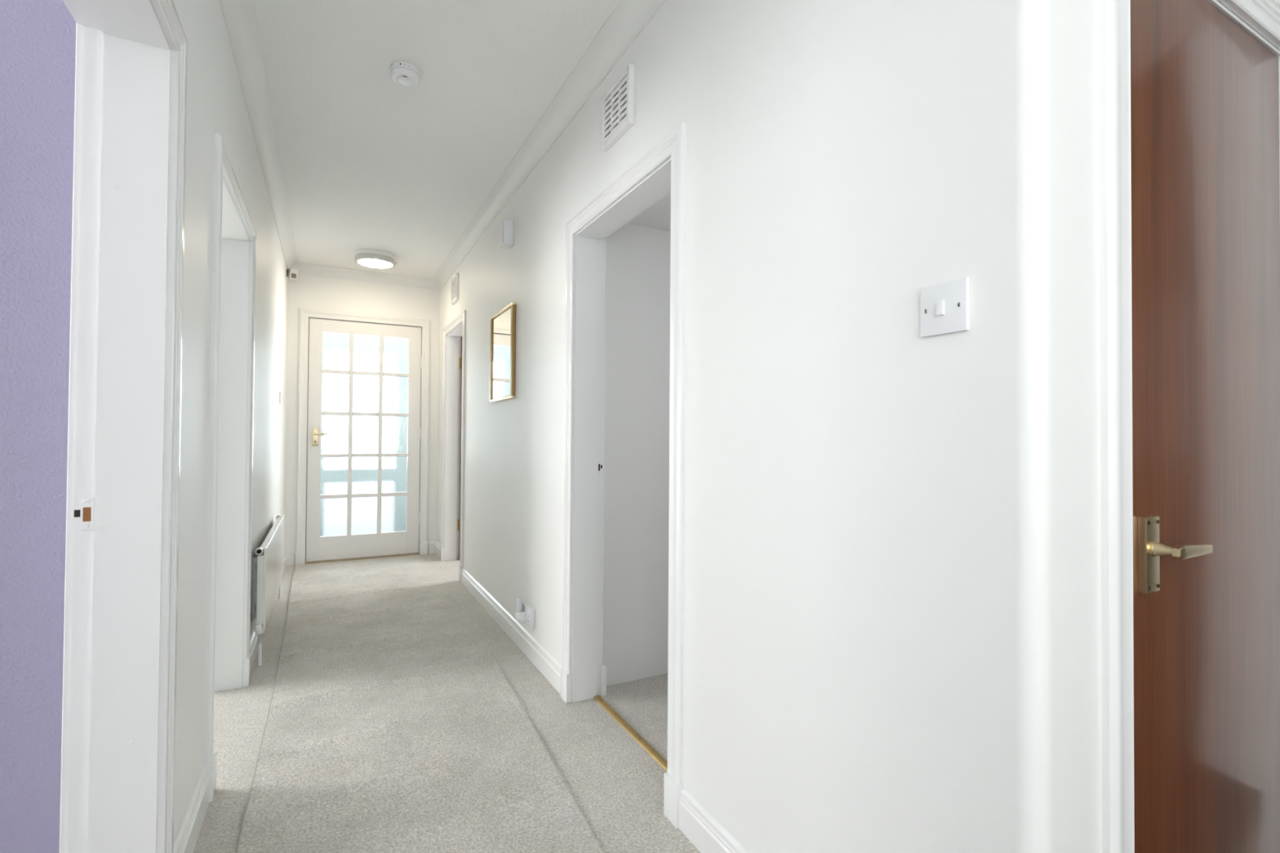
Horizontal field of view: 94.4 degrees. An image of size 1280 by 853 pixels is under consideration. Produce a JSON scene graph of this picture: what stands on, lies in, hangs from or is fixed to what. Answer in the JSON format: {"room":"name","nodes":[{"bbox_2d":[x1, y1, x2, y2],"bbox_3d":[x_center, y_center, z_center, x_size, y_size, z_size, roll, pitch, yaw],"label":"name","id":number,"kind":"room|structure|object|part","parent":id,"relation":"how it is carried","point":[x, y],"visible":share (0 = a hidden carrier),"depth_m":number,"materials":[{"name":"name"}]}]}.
{"room":"home hallway","nodes":[
{"label":"home hallway","id":0,"kind":"room"},
{"bbox_2d":[0,0,75,852],"bbox_3d":[-2.619,-0.164,0.714,3.026,2.576,0.100,1,-1,-28],"label":"wall","id":1,"kind":"structure","parent":0,"point":[37,37],"depth_m":1.32,"materials":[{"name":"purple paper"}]},
{"bbox_2d":[173,0,288,848],"bbox_3d":[-1.206,-0.144,1.440,0.150,2.576,8.070,1,-1,-28],"label":"wall","id":2,"kind":"structure","parent":0,"point":[215,103],"depth_m":1.74,"materials":[{"name":"white paint"}]},
{"bbox_2d":[59,0,187,852],"bbox_3d":[-0.924,0.103,0.898,0.198,2.071,1.025,1,-1,-28],"label":"door frame","id":3,"kind":"structure","parent":2,"relation":"attached to","point":[118,738],"depth_m":1.28,"materials":[{"name":"white paint"}]},
{"bbox_3d":[-0.999,0.042,0.860,0.020,1.951,1.025,1,-1,-28],"label":"architrave","id":4,"kind":"part","parent":3,"relation":"part of","materials":[{"name":"white paint"}]},
{"bbox_3d":[-1.176,0.186,1.260,0.022,0.068,0.003,1,-1,-28],"label":"strike plate","id":5,"kind":"part","parent":3,"relation":"part of","materials":[{"name":"white paint"}]},
{"bbox_3d":[-0.849,0.051,0.939,0.020,1.938,0.999,1,-1,-28],"label":"architrave","id":6,"kind":"part","parent":3,"relation":"part of","materials":[{"name":"white paint"}]},
{"bbox_2d":[173,768,209,852],"bbox_3d":[-1.207,1.091,1.587,0.016,0.110,0.495,1,-1,-28],"label":"baseboard","id":7,"kind":"structure","parent":2,"relation":"attached to","point":[186,841],"depth_m":1.63,"materials":[{"name":"white paint"}]},
{"bbox_2d":[203,133,256,802],"bbox_3d":[-1.623,0.117,2.227,0.198,2.071,1.027,1,-1,-28],"label":"door frame","id":8,"kind":"structure","parent":2,"relation":"attached to","point":[228,655],"depth_m":2.61,"materials":[{"name":"white paint"}]},
{"bbox_2d":[250,515,284,666],"bbox_3d":[-2.159,0.881,3.455,0.063,0.570,1.343,1,-1,-28],"label":"radiator","id":9,"kind":"object","parent":2,"relation":"attached to","point":[267,569],"visible":1,"depth_m":2.95,"materials":[{"name":"metal"}]},
{"bbox_3d":[-2.151,0.609,3.466,0.019,0.010,1.310,1,-1,-28],"label":"rail","id":10,"kind":"part","parent":9,"relation":"part of","materials":[{"name":"metal"}]},
{"bbox_3d":[-2.138,0.799,3.471,0.012,0.398,1.310,1,-1,-28],"label":"panel","id":11,"kind":"part","parent":9,"relation":"part of","materials":[{"name":"metal"}]},
{"bbox_2d":[249,551,294,672],"bbox_3d":[-2.378,1.116,3.880,0.079,0.110,2.639,1,-1,-28],"label":"baseboard","id":12,"kind":"structure","parent":2,"relation":"attached to","point":[288,557],"depth_m":3.01,"materials":[{"name":"white paint"}]},
{"bbox_2d":[279,391,281,404],"bbox_3d":[-2.675,-0.214,4.411,0.013,0.086,0.085,1,-1,-28],"label":"wall switch","id":13,"kind":"object","parent":2,"relation":"attached to","point":[280,393],"visible":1,"depth_m":4.37,"materials":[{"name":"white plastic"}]},
{"bbox_2d":[286,267,297,279],"bbox_3d":[-2.889,-1.270,4.923,0.084,0.096,0.071,1,-1,-28],"label":"sensor","id":14,"kind":"object","parent":2,"relation":"attached to","point":[292,273],"visible":1,"depth_m":4.91,"materials":[{"name":"white plastic"}]},
{"bbox_2d":[284,273,439,564],"bbox_3d":[-2.508,-0.097,5.399,1.534,2.576,0.150,1,-1,-28],"label":"wall","id":15,"kind":"structure","parent":0,"point":[308,291],"depth_m":5.28,"materials":[{"name":"white paint"}]},
{"bbox_2d":[295,308,430,564],"bbox_3d":[-2.496,0.090,5.390,1.076,2.202,0.174,1,-1,-28],"label":"door frame","id":16,"kind":"structure","parent":15,"relation":"attached to","point":[305,314],"depth_m":5.22,"materials":[{"name":"white paint"}]},
{"bbox_3d":[-2.506,1.185,5.380,0.928,0.012,0.162,1,-1,-28],"label":"sill","id":17,"kind":"part","parent":16,"relation":"part of","materials":[{"name":"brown wood"}]},
{"bbox_2d":[306,318,422,561],"bbox_3d":[-2.456,0.119,5.335,0.940,2.112,0.103,1,-1,-28],"label":"door","id":18,"kind":"structure","parent":15,"relation":"in","point":[364,430],"depth_m":5.34,"materials":[{"name":"white wood"}]},
{"bbox_3d":[-2.822,0.093,5.148,0.042,0.150,0.011,1,-1,-28],"label":"handle","id":19,"kind":"part","parent":18,"relation":"part of","materials":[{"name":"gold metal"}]},
{"bbox_3d":[-2.769,0.064,5.141,0.114,0.027,0.051,1,-1,-28],"label":"lever","id":20,"kind":"part","parent":18,"relation":"part of","materials":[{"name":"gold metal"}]},
{"bbox_3d":[-2.703,0.436,5.237,0.214,0.328,0.004,1,-1,-28],"label":"pane","id":21,"kind":"part","parent":18,"relation":"part of","materials":[{"name":"clear glass"}]},
{"bbox_3d":[-2.706,0.800,5.232,0.214,0.333,0.004,1,-1,-28],"label":"pane","id":22,"kind":"part","parent":18,"relation":"part of","materials":[{"name":"clear glass"}]},
{"bbox_3d":[-2.701,0.071,5.242,0.214,0.341,0.004,1,-1,-28],"label":"pane","id":23,"kind":"part","parent":18,"relation":"part of","materials":[{"name":"clear glass"}]},
{"bbox_3d":[-2.698,-0.300,5.247,0.214,0.339,0.004,1,-1,-28],"label":"pane","id":24,"kind":"part","parent":18,"relation":"part of","materials":[{"name":"clear glass"}]},
{"bbox_3d":[-2.696,-0.665,5.252,0.214,0.330,0.004,1,-1,-28],"label":"pane","id":25,"kind":"part","parent":18,"relation":"part of","materials":[{"name":"clear glass"}]},
{"bbox_3d":[-2.488,1.071,5.343,0.708,0.206,0.041,1,-1,-28],"label":"rail","id":26,"kind":"part","parent":18,"relation":"part of","materials":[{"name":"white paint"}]},
{"bbox_3d":[-2.488,0.803,5.346,0.213,0.333,0.004,1,-1,-28],"label":"pane","id":27,"kind":"part","parent":18,"relation":"part of","materials":[{"name":"clear glass"}]},
{"bbox_3d":[-2.486,0.440,5.351,0.213,0.328,0.004,1,-1,-28],"label":"pane","id":28,"kind":"part","parent":18,"relation":"part of","materials":[{"name":"clear glass"}]},
{"bbox_3d":[-2.475,-0.881,5.370,0.708,0.110,0.041,1,-1,-28],"label":"rail","id":29,"kind":"part","parent":18,"relation":"part of","materials":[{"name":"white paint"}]},
{"bbox_3d":[-2.481,-0.297,5.362,0.213,0.339,0.004,1,-1,-28],"label":"pane","id":30,"kind":"part","parent":18,"relation":"part of","materials":[{"name":"clear glass"}]},
{"bbox_3d":[-2.483,0.074,5.356,0.213,0.341,0.004,1,-1,-28],"label":"pane","id":31,"kind":"part","parent":18,"relation":"part of","materials":[{"name":"clear glass"}]},
{"bbox_3d":[-2.478,-0.662,5.367,0.213,0.330,0.004,1,-1,-28],"label":"pane","id":32,"kind":"part","parent":18,"relation":"part of","materials":[{"name":"clear glass"}]},
{"bbox_3d":[-2.269,0.806,5.461,0.218,0.333,0.004,1,-1,-28],"label":"pane","id":33,"kind":"part","parent":18,"relation":"part of","materials":[{"name":"clear glass"}]},
{"bbox_3d":[-2.267,0.443,5.467,0.218,0.328,0.004,1,-1,-28],"label":"pane","id":34,"kind":"part","parent":18,"relation":"part of","materials":[{"name":"clear glass"}]},
{"bbox_3d":[-2.264,0.077,5.472,0.218,0.341,0.004,1,-1,-28],"label":"pane","id":35,"kind":"part","parent":18,"relation":"part of","materials":[{"name":"clear glass"}]},
{"bbox_3d":[-2.261,-0.294,5.477,0.218,0.339,0.004,1,-1,-28],"label":"pane","id":36,"kind":"part","parent":18,"relation":"part of","materials":[{"name":"clear glass"}]},
{"bbox_3d":[-2.259,-0.659,5.482,0.218,0.330,0.004,1,-1,-28],"label":"pane","id":37,"kind":"part","parent":18,"relation":"part of","materials":[{"name":"clear glass"}]},
{"bbox_2d":[253,0,619,279],"bbox_3d":[-1.012,-1.477,1.641,6.900,0.100,8.320,1,-1,-28],"label":"ceiling","id":38,"kind":"structure","parent":0,"point":[370,160],"depth_m":2.59,"materials":[{"name":"white paint"}]},
{"bbox_2d":[354,248,396,268],"bbox_3d":[-2.139,-1.345,4.788,0.304,0.092,0.302,1,-1,-28],"label":"ceiling light","id":39,"kind":"object","parent":38,"relation":"attached to","point":[371,258],"visible":1,"depth_m":4.69,"materials":[{"name":"white plastic"}]},
{"bbox_2d":[358,258,391,268],"bbox_3d":[-2.140,-1.312,4.787,0.256,0.026,0.256,1,-1,-28],"label":"diffuser","id":40,"kind":"object","parent":39,"relation":"attached to","point":[371,263],"depth_m":4.74,"materials":[{"name":"white plastic"}]},
{"bbox_2d":[390,61,420,87],"bbox_3d":[-0.931,-1.392,2.350,0.113,0.049,0.113,1,-1,-28],"label":"smoke detector","id":41,"kind":"object","parent":38,"relation":"attached to","point":[405,73],"visible":1,"depth_m":2.32,"materials":[{"name":"white plastic"}]},
{"bbox_2d":[218,0,666,289],"bbox_3d":[0.148,-1.375,2.222,2.944,0.080,7.970,1,-1,-28],"label":"coving","id":42,"kind":"structure","parent":38,"relation":"attached to","point":[628,20],"depth_m":2.67,"materials":[{"name":"white paint"}]},
{"bbox_2d":[193,553,700,852],"bbox_3d":[-0.988,1.172,1.524,6.900,0.050,8.140,1,-1,-28],"label":"floor","id":43,"kind":"structure","parent":0,"point":[616,785],"depth_m":2.20,"materials":[{"name":"grey carpet"}]},
{"bbox_2d":[235,555,604,852],"bbox_3d":[-0.665,1.143,1.842,1.039,0.020,7.708,1,-1,-28],"label":"carpet runner","id":44,"kind":"object","parent":43,"relation":"on","point":[393,725],"visible":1,"depth_m":2.19,"materials":[{"name":"grey carpet"}]},
{"bbox_2d":[593,695,667,771],"bbox_3d":[0.002,1.158,2.192,0.030,0.010,0.809,1,-1,-28],"label":"threshold strip","id":45,"kind":"object","parent":43,"relation":"on","point":[655,754],"visible":0.62,"depth_m":2.23,"materials":[{"name":"gold metal"}]},
{"bbox_2d":[603,223,670,685],"bbox_3d":[0.727,-0.106,3.197,2.140,2.576,0.100,1,-1,-28],"label":"wall","id":46,"kind":"structure","parent":0,"point":[637,473],"depth_m":2.75,"materials":[{"name":"white paint"}]},
{"bbox_2d":[626,192,671,231],"bbox_3d":[0.826,-0.965,2.172,1.340,0.050,1.824,1,-1,-28],"label":"ceiling","id":47,"kind":"structure","parent":0,"point":[658,216],"depth_m":2.66,"materials":[{"name":"white paint"}]},
{"bbox_2d":[436,0,1090,852],"bbox_3d":[-0.604,-0.114,3.281,0.137,2.576,5.374,1,-1,-28],"label":"wall","id":48,"kind":"structure","parent":0,"point":[886,558],"depth_m":1.17,"materials":[{"name":"white paint"}]},
{"bbox_2d":[428,541,440,558],"bbox_3d":[-1.882,1.141,5.449,0.075,0.110,0.322,1,-1,-28],"label":"baseboard","id":49,"kind":"structure","parent":48,"relation":"attached to","point":[433,547],"depth_m":5.57,"materials":[{"name":"white paint"}]},
{"bbox_2d":[440,310,466,582],"bbox_3d":[-1.492,0.146,4.962,0.185,2.091,0.946,1,-1,-28],"label":"door frame","id":50,"kind":"structure","parent":48,"relation":"attached to","point":[453,332],"depth_m":5.29,"materials":[{"name":"white paint"}]},
{"bbox_2d":[450,272,458,304],"bbox_3d":[-1.538,-1.142,4.918,0.018,0.215,0.255,1,-1,-28],"label":"air vent","id":51,"kind":"object","parent":48,"relation":"in","point":[455,280],"visible":1,"depth_m":4.88,"materials":[{"name":"white paint"}]},
{"bbox_2d":[457,336,462,559],"bbox_3d":[-1.292,0.194,5.490,0.773,1.997,0.050,1,-1,-28],"label":"door","id":52,"kind":"structure","parent":48,"relation":"in","point":[460,358],"depth_m":5.31,"materials":[{"name":"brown wood"}]},
{"bbox_2d":[489,302,515,402],"bbox_3d":[-0.824,-0.424,3.536,0.022,0.535,0.513,1,-1,-28],"label":"wall mirror","id":53,"kind":"object","parent":48,"relation":"attached to","point":[503,324],"visible":1,"depth_m":3.49,"materials":[{"name":"brown wood"}]},
{"bbox_3d":[-0.935,-0.422,3.748,0.022,0.511,0.034,1,-1,-28],"label":"frame","id":54,"kind":"part","parent":53,"relation":"part of","materials":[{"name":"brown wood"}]},
{"bbox_3d":[-0.826,-0.424,3.535,0.003,0.495,0.473,1,-1,-28],"label":"glass","id":55,"kind":"part","parent":53,"relation":"part of","materials":[{"name":"silver mirror"}]},
{"bbox_3d":[-0.825,-0.163,3.532,0.022,0.013,0.513,1,-1,-28],"label":"frame rail","id":56,"kind":"part","parent":53,"relation":"part of","materials":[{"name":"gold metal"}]},
{"bbox_3d":[-0.822,-0.685,3.540,0.022,0.013,0.513,1,-1,-28],"label":"frame rail","id":57,"kind":"part","parent":53,"relation":"part of","materials":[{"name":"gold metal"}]},
{"bbox_3d":[-0.712,-0.426,3.324,0.022,0.511,0.034,1,-1,-28],"label":"frame","id":58,"kind":"part","parent":53,"relation":"part of","materials":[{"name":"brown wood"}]},
{"bbox_2d":[498,218,513,248],"bbox_3d":[-0.774,-1.110,3.413,0.067,0.140,0.100,1,-1,-28],"label":"door chime","id":59,"kind":"object","parent":48,"relation":"attached to","point":[506,225],"visible":1,"depth_m":3.37,"materials":[{"name":"white plastic"}]},
{"bbox_2d":[461,568,562,694],"bbox_3d":[-0.840,1.121,3.532,0.016,0.110,2.198,1,-1,-28],"label":"baseboard","id":60,"kind":"structure","parent":48,"relation":"attached to","point":[545,664],"depth_m":3.18,"materials":[{"name":"white paint"}]},
{"bbox_2d":[522,602,534,629],"bbox_3d":[-0.568,0.960,3.008,0.026,0.096,0.146,1,-1,-28],"label":"wall socket","id":61,"kind":"object","parent":48,"relation":"attached to","point":[529,621],"visible":0.93,"depth_m":2.97,"materials":[{"name":"white plastic"}]},
{"bbox_2d":[515,597,524,621],"bbox_3d":[-0.621,0.931,3.036,0.046,0.115,0.067,1,-1,-28],"label":"air freshener","id":62,"kind":"object","parent":61,"relation":"attached to","point":[519,613],"visible":1,"depth_m":3.01,"materials":[{"name":"white plastic"}]},
{"bbox_2d":[601,63,635,151],"bbox_3d":[-0.082,-1.148,2.147,0.022,0.205,0.235,1,-1,-28],"label":"air vent","id":63,"kind":"object","parent":48,"relation":"in","point":[618,102],"visible":1,"depth_m":2.12,"materials":[{"name":"white paint"}]},
{"bbox_2d":[560,121,686,828],"bbox_3d":[-0.031,0.130,2.185,0.185,2.066,0.981,1,-1,-28],"label":"door frame","id":64,"kind":"structure","parent":48,"relation":"attached to","point":[662,171],"depth_m":2.51,"materials":[{"name":"white paint"}]},
{"bbox_3d":[-0.178,0.177,2.577,0.013,0.068,0.003,1,-1,-28],"label":"strike plate","id":65,"kind":"part","parent":64,"relation":"part of","materials":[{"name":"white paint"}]},
{"bbox_3d":[0.039,0.071,2.223,0.020,1.946,0.981,1,-1,-28],"label":"architrave","id":66,"kind":"part","parent":64,"relation":"part of","materials":[{"name":"white paint"}]},
{"bbox_2d":[678,788,747,852],"bbox_3d":[0.420,1.099,1.312,0.179,0.110,0.991,1,-1,-28],"label":"baseboard","id":67,"kind":"structure","parent":48,"relation":"attached to","point":[703,831],"depth_m":1.60,"materials":[{"name":"white paint"}]},
{"bbox_2d":[920,276,969,337],"bbox_3d":[0.511,-0.200,0.999,0.016,0.086,0.085,1,-1,-28],"label":"light switch","id":68,"kind":"object","parent":48,"relation":"attached to","point":[944,307],"visible":1,"depth_m":0.99,"materials":[{"name":"white plastic"}]},
{"bbox_2d":[1087,0,1279,852],"bbox_3d":[1.627,-0.124,1.486,2.140,2.576,0.120,1,-1,-28],"label":"wall","id":69,"kind":"structure","parent":0,"point":[1092,5],"depth_m":0.94,"materials":[{"name":"white paint"}]},
{"bbox_2d":[1097,0,1279,852],"bbox_3d":[1.097,0.120,1.190,0.873,2.072,0.143,1,-1,-28],"label":"door frame","id":70,"kind":"structure","parent":69,"relation":"attached to","point":[1260,19],"depth_m":0.94,"materials":[{"name":"white paint"}]},
{"bbox_2d":[1130,0,1279,852],"bbox_3d":[1.119,0.158,1.144,0.701,1.983,0.095,1,-1,-28],"label":"door","id":71,"kind":"structure","parent":69,"relation":"in","point":[1205,91],"depth_m":1.14,"materials":[{"name":"brown wood"}]},
{"bbox_3d":[0.871,0.218,1.014,0.046,0.128,0.013,1,-1,-28],"label":"handle","id":72,"kind":"part","parent":71,"relation":"part of","materials":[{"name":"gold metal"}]},
{"bbox_3d":[0.930,0.209,1.014,0.132,0.027,0.042,1,-1,-28],"label":"lever","id":73,"kind":"part","parent":71,"relation":"part of","materials":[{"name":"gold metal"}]}
]}

